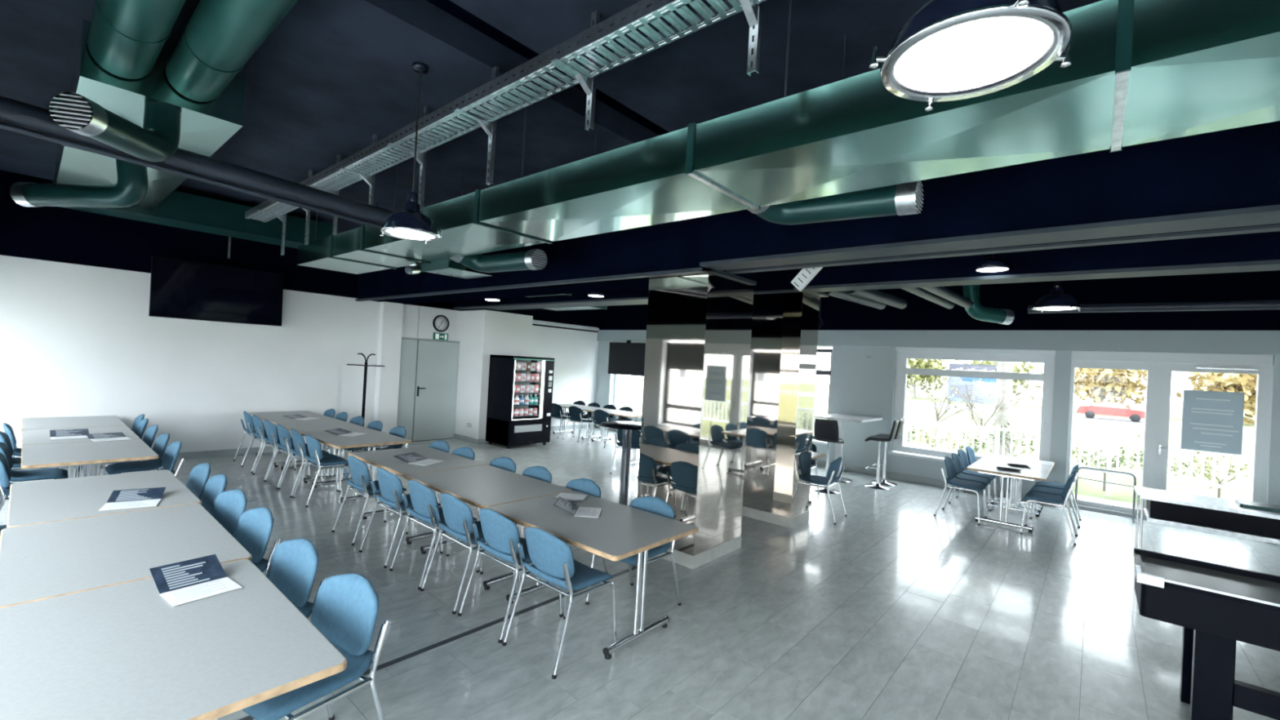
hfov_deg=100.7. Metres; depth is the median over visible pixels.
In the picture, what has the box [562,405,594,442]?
chair
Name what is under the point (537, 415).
shelf
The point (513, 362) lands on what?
lamp
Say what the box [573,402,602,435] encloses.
chair
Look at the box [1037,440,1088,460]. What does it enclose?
shrub
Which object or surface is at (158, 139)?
ventilation duct
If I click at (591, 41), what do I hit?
cable tray
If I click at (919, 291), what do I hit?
ceiling pipe
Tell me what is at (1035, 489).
chair
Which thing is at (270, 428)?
chair
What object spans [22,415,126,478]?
table
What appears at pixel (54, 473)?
chair
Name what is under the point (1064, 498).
chair
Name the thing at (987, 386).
banner
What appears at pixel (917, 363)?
autumn tree
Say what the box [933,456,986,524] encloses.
chair
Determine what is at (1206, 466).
shrub
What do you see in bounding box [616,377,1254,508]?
ground
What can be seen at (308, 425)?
table
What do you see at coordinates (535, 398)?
drink bottle
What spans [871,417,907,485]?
bar stool
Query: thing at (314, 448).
chair
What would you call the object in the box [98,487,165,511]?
leaflet
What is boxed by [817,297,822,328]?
ventilation duct
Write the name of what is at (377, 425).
chair
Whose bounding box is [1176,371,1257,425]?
autumn tree
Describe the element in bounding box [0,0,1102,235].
ceiling
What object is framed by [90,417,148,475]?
chair
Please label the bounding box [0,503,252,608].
table
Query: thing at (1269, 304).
ceiling pipe
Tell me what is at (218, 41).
duct
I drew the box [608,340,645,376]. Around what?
roller blind
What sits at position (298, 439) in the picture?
chair
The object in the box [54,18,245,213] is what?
duct plenum
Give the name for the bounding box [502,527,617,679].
chair
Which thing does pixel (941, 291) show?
ceiling pipe
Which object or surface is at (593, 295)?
diffuser
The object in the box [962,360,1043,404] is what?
autumn tree
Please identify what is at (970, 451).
chair
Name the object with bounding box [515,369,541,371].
shelf
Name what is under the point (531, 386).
snack packet
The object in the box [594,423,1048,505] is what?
baseboard
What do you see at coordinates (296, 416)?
leaflet
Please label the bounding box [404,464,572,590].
table
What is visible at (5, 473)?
chair
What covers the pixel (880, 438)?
bar stool
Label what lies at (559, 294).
duct
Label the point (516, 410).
drink can
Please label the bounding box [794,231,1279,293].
ceiling beam
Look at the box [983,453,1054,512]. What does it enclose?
table
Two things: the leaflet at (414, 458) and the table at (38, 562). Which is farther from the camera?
the leaflet at (414, 458)
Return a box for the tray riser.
[791,266,822,291]
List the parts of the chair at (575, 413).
leg, backrest, leg, seat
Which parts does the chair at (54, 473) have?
backrest, seat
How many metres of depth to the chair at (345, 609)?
2.36 m
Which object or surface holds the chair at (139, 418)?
on the floor
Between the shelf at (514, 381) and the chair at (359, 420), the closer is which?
the chair at (359, 420)
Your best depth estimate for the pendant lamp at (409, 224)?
3.71 m
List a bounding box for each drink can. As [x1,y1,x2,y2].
[513,408,519,416]
[518,408,523,415]
[523,408,528,415]
[528,408,533,415]
[532,407,537,415]
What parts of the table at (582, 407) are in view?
leg, leg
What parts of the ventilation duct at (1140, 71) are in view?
hanger rod, hanger rod, hanger rod, hanger rod, hanger rod, hanger rod, hanger rod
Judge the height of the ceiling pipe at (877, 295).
0.170 m
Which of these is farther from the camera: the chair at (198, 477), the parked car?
the parked car
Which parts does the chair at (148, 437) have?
backrest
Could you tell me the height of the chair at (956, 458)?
0.809 m
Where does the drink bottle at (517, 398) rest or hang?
on the vending machine
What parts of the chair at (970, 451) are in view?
backrest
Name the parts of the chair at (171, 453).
backrest, leg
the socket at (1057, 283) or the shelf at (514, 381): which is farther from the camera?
the shelf at (514, 381)
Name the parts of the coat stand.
arm, arm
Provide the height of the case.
0.026 m
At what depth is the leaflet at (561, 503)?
4.04 m
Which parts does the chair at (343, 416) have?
backrest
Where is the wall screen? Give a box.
[148,255,283,326]
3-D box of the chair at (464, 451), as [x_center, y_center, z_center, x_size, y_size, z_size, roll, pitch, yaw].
[-2.143,1.399,5.950,0.527,0.809,0.550,3,0,40]
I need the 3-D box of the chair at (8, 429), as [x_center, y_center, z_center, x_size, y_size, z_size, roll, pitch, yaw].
[-7.107,1.130,6.183,0.527,0.809,0.550,3,0,40]
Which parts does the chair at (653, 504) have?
leg, seat, backrest, leg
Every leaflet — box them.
[49,428,88,439]
[85,431,130,441]
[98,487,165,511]
[149,554,242,606]
[282,413,319,420]
[324,428,366,436]
[394,452,444,466]
[550,493,587,501]
[552,496,601,517]
[995,465,1022,470]
[1003,462,1034,466]
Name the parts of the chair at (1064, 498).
seat, backrest, leg, leg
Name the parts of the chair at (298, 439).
leg, leg, backrest, seat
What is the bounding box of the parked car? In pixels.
[1076,401,1145,422]
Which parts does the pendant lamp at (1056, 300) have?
lamp shade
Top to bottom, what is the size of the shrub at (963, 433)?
0.933 m
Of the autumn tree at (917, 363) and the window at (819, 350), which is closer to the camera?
the window at (819, 350)
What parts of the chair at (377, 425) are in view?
seat, backrest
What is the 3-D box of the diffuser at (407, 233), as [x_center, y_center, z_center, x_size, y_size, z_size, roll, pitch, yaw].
[-1.623,-0.885,3.755,0.323,0.018,0.323,3,0,41]
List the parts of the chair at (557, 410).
backrest, seat, leg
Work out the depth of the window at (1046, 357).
9.16 m
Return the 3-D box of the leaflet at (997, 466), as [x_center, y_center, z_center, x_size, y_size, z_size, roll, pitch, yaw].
[4.990,1.456,7.182,0.267,0.035,0.375,3,0,29]
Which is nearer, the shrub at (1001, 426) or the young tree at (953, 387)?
the shrub at (1001, 426)
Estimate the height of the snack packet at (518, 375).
0.170 m
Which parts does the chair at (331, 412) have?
backrest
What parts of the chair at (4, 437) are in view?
backrest, seat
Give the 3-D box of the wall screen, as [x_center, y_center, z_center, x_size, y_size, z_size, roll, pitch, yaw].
[-6.656,-1.051,8.408,0.275,0.892,1.650,3,0,41]
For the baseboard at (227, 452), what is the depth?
8.80 m
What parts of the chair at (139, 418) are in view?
backrest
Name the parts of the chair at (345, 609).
seat, leg, backrest, leg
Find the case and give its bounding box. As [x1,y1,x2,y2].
[1235,499,1279,512]
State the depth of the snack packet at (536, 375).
11.25 m
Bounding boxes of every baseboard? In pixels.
[11,423,592,469]
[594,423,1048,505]
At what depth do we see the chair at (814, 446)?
8.18 m
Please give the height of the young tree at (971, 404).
2.134 m
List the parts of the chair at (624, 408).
seat, backrest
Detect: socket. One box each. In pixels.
[407,191,417,202]
[1053,280,1061,287]
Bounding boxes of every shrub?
[903,425,920,444]
[917,427,959,449]
[951,429,992,453]
[985,422,1038,456]
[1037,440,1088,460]
[1076,445,1141,491]
[1124,435,1194,475]
[1184,451,1248,497]
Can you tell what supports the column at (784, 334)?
on the floor
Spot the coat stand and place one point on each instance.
(365, 365)
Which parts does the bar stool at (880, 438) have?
seat, backrest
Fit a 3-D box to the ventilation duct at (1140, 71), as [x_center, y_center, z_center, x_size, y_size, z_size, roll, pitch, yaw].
[-0.121,-1.524,3.798,11.150,0.964,0.794,3,0,41]
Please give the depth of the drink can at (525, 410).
11.05 m
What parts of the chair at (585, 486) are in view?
backrest, leg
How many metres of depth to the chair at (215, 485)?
4.27 m
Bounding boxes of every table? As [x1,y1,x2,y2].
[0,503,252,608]
[0,559,346,719]
[6,469,201,528]
[21,426,140,478]
[21,439,159,477]
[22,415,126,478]
[247,410,334,466]
[271,418,368,483]
[300,428,412,503]
[348,446,486,544]
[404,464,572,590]
[487,490,698,659]
[552,404,607,439]
[586,408,641,444]
[600,421,641,506]
[630,448,639,462]
[808,451,825,502]
[813,413,882,482]
[966,457,1052,532]
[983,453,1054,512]
[1133,485,1279,564]
[1133,547,1279,719]
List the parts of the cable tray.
arm, arm, arm, arm, arm, arm, arm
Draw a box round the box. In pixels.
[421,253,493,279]
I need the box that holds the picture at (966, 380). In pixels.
[960,377,995,382]
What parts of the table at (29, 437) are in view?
leg, leg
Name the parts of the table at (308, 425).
leg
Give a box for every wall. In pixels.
[0,169,599,327]
[0,254,598,457]
[594,341,1279,544]
[597,270,1279,330]
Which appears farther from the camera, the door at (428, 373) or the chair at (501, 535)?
the door at (428, 373)
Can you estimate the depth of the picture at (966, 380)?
16.69 m
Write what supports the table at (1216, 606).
on the floor
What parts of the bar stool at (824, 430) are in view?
backrest, seat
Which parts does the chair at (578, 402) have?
backrest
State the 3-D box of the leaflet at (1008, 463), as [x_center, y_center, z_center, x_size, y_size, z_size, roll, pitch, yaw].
[5.386,1.480,7.567,0.267,0.035,0.375,3,0,18]
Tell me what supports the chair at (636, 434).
on the floor
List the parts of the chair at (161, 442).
seat, backrest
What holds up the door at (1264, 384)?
attached to the door frame at (1144, 361)
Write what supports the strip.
attached to the wall at (51, 233)
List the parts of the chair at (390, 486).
leg, backrest, leg, seat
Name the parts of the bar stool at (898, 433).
seat, backrest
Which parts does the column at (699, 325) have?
mirror panel, mirror panel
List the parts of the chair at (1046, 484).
seat, backrest, leg, leg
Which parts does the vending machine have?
door, green trim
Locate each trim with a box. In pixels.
[532,320,599,332]
[596,329,1279,355]
[1266,355,1274,503]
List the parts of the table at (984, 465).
leg, leg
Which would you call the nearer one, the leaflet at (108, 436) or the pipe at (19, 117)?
the pipe at (19, 117)
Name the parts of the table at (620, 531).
leg, leg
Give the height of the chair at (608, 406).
0.809 m
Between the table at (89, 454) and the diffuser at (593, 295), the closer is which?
the table at (89, 454)
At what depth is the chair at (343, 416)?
8.79 m
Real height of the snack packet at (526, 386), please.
0.170 m
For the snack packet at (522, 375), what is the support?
on the vending machine
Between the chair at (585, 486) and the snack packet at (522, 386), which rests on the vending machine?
the snack packet at (522, 386)
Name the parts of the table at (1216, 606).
leg, leg, edge trim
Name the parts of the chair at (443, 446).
backrest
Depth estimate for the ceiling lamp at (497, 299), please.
9.11 m
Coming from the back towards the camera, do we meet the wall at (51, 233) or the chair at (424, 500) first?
the wall at (51, 233)
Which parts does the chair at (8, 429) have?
backrest, seat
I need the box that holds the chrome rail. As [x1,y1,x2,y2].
[1074,466,1136,523]
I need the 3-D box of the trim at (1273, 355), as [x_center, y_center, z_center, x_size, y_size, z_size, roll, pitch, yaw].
[8.285,1.155,6.992,0.025,2.440,0.220,3,0,41]
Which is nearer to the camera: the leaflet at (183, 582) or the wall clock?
the leaflet at (183, 582)
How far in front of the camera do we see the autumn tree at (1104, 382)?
52.85 m
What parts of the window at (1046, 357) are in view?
sill, handle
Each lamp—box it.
[380,62,441,244]
[484,297,500,301]
[511,360,515,418]
[587,291,604,297]
[869,0,1072,111]
[974,253,1010,272]
[1031,280,1080,312]
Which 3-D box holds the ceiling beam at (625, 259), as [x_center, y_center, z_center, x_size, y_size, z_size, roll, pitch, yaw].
[-2.061,-1.520,7.818,7.970,1.135,0.910,3,0,41]
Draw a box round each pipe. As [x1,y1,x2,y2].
[0,95,395,228]
[828,290,886,309]
[846,289,907,309]
[901,287,955,309]
[920,286,973,308]
[1027,299,1279,313]
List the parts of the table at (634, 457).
leg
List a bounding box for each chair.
[0,431,61,470]
[0,441,68,481]
[0,453,13,511]
[0,524,6,536]
[3,422,62,468]
[90,413,144,475]
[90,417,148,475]
[99,424,158,475]
[104,433,169,475]
[159,440,184,476]
[186,462,210,500]
[200,473,227,513]
[209,488,247,536]
[214,573,390,719]
[232,410,281,466]
[233,506,281,576]
[240,414,293,472]
[252,419,307,480]
[264,423,322,488]
[266,537,333,697]
[278,428,338,497]
[292,434,355,506]
[306,408,335,450]
[319,412,349,456]
[320,416,366,464]
[331,455,408,545]
[334,420,382,478]
[359,467,443,568]
[362,426,409,480]
[389,480,479,590]
[391,440,449,515]
[420,493,516,614]
[436,446,479,529]
[457,508,563,643]
[479,456,520,533]
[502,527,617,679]
[510,465,551,565]
[524,478,608,590]
[551,403,574,438]
[559,400,586,433]
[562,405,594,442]
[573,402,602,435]
[585,495,681,605]
[587,409,609,448]
[588,404,617,437]
[604,406,633,439]
[609,429,640,477]
[809,457,847,524]
[810,443,819,494]
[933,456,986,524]
[942,452,991,511]
[948,448,996,510]
[958,446,1000,500]
[1019,473,1077,545]
[1026,468,1079,535]
[1031,464,1081,527]
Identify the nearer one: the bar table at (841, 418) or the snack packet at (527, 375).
the bar table at (841, 418)
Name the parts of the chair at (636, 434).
leg, seat, backrest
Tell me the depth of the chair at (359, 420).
8.34 m
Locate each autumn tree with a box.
[906,358,958,398]
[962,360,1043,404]
[1073,368,1172,408]
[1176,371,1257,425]
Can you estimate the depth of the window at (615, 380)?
14.76 m
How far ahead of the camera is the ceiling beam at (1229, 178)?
3.16 m
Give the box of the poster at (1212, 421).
[1180,389,1244,454]
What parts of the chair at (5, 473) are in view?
leg, backrest, seat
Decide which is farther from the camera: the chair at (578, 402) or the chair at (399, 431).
the chair at (578, 402)
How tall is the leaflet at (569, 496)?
0.037 m
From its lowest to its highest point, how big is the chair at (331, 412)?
0.809 m
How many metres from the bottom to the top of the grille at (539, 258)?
0.204 m
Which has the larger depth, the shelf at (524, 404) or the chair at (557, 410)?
the chair at (557, 410)
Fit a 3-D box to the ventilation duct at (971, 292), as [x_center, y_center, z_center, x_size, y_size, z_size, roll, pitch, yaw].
[4.853,-1.112,7.418,0.679,1.210,0.226,3,0,2]
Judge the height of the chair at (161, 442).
0.809 m
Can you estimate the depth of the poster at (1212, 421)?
7.25 m
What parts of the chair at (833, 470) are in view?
seat, leg, backrest, leg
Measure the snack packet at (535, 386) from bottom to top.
0.170 m
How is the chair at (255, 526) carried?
on the floor
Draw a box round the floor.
[0,427,1279,719]
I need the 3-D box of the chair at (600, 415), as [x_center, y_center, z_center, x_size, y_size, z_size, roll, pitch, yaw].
[-0.778,1.510,11.911,0.527,0.809,0.550,3,0,40]
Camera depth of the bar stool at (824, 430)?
8.34 m
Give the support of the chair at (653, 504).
on the floor
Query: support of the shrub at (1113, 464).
on the ground
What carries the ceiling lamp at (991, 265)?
hanging from the ceiling
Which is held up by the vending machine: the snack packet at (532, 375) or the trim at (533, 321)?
the snack packet at (532, 375)
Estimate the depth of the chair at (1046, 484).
7.51 m
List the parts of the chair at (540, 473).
backrest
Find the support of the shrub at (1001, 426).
on the ground
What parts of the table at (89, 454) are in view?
leg, leg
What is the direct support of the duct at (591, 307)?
hanging from the ceiling
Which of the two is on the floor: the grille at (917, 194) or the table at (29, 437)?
the table at (29, 437)
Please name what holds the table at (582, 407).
on the floor
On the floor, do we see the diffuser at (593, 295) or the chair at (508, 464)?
the chair at (508, 464)
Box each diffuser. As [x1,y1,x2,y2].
[386,228,435,239]
[589,294,603,297]
[894,16,1053,92]
[976,267,1008,271]
[1037,306,1075,310]
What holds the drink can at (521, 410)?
on the vending machine
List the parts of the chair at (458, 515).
leg, backrest, seat, leg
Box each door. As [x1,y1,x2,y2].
[396,337,459,441]
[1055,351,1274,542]
[1154,362,1272,503]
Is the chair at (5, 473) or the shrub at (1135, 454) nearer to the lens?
the chair at (5, 473)
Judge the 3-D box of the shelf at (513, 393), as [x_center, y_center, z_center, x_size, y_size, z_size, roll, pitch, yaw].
[-2.527,0.690,11.152,0.420,0.018,0.715,3,0,41]
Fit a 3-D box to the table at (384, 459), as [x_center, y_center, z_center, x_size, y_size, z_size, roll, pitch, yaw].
[-2.435,1.423,5.735,1.355,0.722,0.900,3,0,41]
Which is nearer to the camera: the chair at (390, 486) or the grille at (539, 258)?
the chair at (390, 486)
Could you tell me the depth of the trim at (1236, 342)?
8.28 m
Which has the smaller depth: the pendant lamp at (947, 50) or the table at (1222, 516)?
the pendant lamp at (947, 50)
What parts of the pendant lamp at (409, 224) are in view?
lamp shade, cord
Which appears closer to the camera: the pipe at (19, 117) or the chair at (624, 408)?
the pipe at (19, 117)
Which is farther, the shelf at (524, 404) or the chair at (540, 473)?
the shelf at (524, 404)
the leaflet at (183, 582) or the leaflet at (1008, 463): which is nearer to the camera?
the leaflet at (183, 582)
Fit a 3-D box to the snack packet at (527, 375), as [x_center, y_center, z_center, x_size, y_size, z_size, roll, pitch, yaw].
[-2.351,0.363,11.093,0.075,0.170,0.105,3,0,41]
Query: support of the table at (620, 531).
on the floor
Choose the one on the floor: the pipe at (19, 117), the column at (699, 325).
the column at (699, 325)
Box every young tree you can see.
[909,374,990,446]
[940,377,1011,451]
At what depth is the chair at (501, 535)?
3.68 m
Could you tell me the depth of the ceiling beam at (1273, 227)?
3.56 m
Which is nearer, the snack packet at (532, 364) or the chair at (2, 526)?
the chair at (2, 526)
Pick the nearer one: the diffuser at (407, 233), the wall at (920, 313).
the diffuser at (407, 233)
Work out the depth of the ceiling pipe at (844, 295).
7.14 m
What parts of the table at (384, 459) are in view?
leg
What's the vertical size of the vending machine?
1.890 m
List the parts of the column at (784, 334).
mirror panel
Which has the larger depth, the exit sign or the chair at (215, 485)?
the exit sign
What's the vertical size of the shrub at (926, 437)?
0.863 m
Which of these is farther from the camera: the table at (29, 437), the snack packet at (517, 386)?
the snack packet at (517, 386)
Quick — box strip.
[226,236,231,258]
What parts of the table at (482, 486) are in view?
leg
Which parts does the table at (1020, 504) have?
leg, leg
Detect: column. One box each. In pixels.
[637,271,754,568]
[742,291,819,528]
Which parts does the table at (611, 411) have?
leg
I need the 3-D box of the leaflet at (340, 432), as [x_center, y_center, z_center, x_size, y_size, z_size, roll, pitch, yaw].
[-3.921,0.964,7.077,0.415,0.046,0.297,3,0,8]
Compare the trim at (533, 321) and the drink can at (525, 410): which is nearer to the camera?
the drink can at (525, 410)
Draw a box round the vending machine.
[485,354,554,448]
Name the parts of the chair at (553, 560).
leg, backrest, leg, seat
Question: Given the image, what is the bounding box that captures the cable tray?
[244,0,765,255]
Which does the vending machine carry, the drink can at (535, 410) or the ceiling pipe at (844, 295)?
the drink can at (535, 410)
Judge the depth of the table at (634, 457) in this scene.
10.03 m
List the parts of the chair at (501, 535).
leg, backrest, seat, leg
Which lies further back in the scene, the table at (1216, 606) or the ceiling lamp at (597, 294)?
the ceiling lamp at (597, 294)
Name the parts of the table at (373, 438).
leg, leg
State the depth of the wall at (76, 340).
8.54 m
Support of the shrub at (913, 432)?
on the ground
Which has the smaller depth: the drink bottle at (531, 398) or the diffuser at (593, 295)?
the diffuser at (593, 295)
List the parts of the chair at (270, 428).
leg, leg, backrest, seat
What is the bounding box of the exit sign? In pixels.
[432,332,448,340]
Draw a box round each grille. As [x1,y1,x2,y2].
[48,93,94,129]
[531,248,546,269]
[912,180,924,213]
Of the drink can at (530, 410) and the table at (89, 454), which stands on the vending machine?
the drink can at (530, 410)
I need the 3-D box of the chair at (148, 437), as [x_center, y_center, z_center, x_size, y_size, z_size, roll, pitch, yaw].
[-6.052,1.189,6.306,0.527,0.809,0.550,3,0,40]
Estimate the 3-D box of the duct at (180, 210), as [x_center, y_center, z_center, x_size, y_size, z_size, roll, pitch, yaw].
[-6.039,-2.017,7.441,0.600,0.396,2.941,3,0,41]
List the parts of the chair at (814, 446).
backrest, leg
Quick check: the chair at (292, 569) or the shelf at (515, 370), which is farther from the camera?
the shelf at (515, 370)
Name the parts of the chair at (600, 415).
leg, backrest, leg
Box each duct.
[9,159,147,207]
[48,91,181,162]
[53,167,333,248]
[87,0,186,79]
[164,0,297,102]
[297,0,1279,274]
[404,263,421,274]
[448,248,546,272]
[524,293,571,297]
[545,306,607,310]
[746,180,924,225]
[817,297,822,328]
[963,284,1014,324]
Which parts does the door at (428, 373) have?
fixed panel, handle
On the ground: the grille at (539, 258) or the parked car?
the parked car
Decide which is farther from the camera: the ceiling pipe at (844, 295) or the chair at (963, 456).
the chair at (963, 456)
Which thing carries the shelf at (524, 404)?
attached to the vending machine
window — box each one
[613,342,645,417]
[812,345,833,444]
[887,346,1055,476]
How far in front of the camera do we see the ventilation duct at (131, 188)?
4.68 m
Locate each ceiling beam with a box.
[355,216,756,304]
[453,269,828,310]
[699,120,1279,271]
[725,223,1279,274]
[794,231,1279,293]
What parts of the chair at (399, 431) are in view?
seat, backrest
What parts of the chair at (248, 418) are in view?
leg, leg, backrest, seat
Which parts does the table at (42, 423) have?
leg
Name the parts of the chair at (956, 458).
leg, backrest, seat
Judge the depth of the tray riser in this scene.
5.14 m
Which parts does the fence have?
post, post, rail, rail, post, post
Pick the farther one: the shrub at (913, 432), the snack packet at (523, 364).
the shrub at (913, 432)
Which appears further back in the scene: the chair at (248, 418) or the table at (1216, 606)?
the chair at (248, 418)
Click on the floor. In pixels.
(894, 609)
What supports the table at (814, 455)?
on the floor
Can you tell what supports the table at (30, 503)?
on the floor
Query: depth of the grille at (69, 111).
2.92 m
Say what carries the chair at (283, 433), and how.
on the floor
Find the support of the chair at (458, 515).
on the floor
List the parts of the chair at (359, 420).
backrest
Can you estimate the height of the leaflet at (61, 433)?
0.053 m
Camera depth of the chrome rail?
7.74 m
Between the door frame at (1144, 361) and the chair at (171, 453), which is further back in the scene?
the door frame at (1144, 361)
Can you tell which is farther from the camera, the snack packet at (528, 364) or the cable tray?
the snack packet at (528, 364)
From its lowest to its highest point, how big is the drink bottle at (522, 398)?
0.205 m
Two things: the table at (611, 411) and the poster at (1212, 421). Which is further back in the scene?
the table at (611, 411)
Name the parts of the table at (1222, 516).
leg, leg, apron trim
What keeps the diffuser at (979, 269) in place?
attached to the ceiling lamp at (991, 265)
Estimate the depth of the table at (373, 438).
6.76 m
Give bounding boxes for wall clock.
[432,315,448,331]
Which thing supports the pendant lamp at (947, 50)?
hanging from the ceiling
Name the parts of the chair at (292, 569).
backrest, seat, leg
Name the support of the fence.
on the ground
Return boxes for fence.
[903,416,1253,501]
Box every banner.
[944,362,997,436]
[991,361,1013,456]
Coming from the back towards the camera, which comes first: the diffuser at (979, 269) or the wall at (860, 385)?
the wall at (860, 385)
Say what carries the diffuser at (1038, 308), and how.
attached to the pendant lamp at (1056, 300)
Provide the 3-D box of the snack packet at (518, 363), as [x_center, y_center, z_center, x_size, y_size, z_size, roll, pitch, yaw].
[-2.492,0.124,10.915,0.075,0.170,0.105,3,0,41]
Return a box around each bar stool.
[813,417,844,493]
[864,418,902,489]
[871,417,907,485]
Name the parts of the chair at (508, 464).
backrest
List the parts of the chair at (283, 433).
leg, leg, backrest, seat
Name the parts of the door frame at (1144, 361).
frame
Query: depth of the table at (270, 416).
8.61 m
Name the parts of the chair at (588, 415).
seat, backrest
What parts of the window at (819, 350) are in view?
sill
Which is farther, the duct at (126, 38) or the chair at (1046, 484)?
the chair at (1046, 484)
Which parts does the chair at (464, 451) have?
backrest, leg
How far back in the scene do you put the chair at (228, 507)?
3.82 m
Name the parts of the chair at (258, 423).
leg, leg, backrest, seat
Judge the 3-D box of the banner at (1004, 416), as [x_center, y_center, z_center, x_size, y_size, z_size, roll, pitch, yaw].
[9.846,-0.282,15.295,3.795,5.740,2.131,3,0,-40]
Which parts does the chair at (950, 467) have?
leg, leg, backrest, seat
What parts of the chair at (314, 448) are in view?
leg, leg, backrest, seat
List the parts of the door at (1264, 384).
handle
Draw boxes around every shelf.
[512,414,538,417]
[513,392,539,394]
[513,404,538,405]
[514,381,540,382]
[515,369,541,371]
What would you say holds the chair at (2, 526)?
on the floor
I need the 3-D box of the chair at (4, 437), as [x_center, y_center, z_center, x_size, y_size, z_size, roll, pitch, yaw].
[-6.556,1.157,5.679,0.527,0.809,0.550,3,0,42]
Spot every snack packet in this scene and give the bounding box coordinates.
[515,373,520,381]
[515,384,520,392]
[516,361,521,370]
[520,362,526,370]
[520,373,525,381]
[520,384,524,392]
[524,373,530,381]
[524,384,529,392]
[525,362,531,370]
[528,384,534,392]
[529,373,534,381]
[530,362,535,370]
[533,384,538,392]
[534,362,540,370]
[534,373,539,381]
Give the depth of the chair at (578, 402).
13.87 m
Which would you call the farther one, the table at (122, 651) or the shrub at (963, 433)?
the shrub at (963, 433)
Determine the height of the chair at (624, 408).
0.809 m
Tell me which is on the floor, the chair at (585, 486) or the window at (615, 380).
the chair at (585, 486)
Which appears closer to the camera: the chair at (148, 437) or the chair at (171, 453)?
the chair at (171, 453)
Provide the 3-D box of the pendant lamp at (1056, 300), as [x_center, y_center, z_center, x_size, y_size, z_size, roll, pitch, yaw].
[4.589,-1.141,5.816,0.424,1.192,0.424,3,0,41]
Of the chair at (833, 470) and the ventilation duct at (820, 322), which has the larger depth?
the ventilation duct at (820, 322)
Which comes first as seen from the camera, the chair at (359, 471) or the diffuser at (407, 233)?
the diffuser at (407, 233)
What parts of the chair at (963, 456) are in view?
backrest, seat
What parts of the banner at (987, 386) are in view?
post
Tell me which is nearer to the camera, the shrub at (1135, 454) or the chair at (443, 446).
the chair at (443, 446)
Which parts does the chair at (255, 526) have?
backrest, seat, leg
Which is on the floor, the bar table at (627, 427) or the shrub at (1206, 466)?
the bar table at (627, 427)
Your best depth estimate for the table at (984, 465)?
7.08 m
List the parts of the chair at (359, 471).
leg, backrest, leg, seat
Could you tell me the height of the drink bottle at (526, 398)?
0.205 m
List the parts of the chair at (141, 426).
backrest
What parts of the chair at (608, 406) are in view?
backrest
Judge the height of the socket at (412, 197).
0.075 m
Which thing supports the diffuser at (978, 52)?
attached to the pendant lamp at (947, 50)
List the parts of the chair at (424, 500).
leg, backrest, leg, seat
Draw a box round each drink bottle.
[514,394,519,404]
[519,394,524,404]
[524,394,528,404]
[528,394,533,404]
[533,394,537,404]
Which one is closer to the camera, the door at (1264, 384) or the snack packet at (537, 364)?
the door at (1264, 384)
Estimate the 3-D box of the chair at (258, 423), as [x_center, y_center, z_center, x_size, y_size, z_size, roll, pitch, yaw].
[-5.588,1.224,7.999,0.527,0.809,0.550,3,0,40]
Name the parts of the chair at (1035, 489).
seat, leg, backrest, leg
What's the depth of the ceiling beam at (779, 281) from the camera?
8.78 m
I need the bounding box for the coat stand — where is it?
[346,352,384,452]

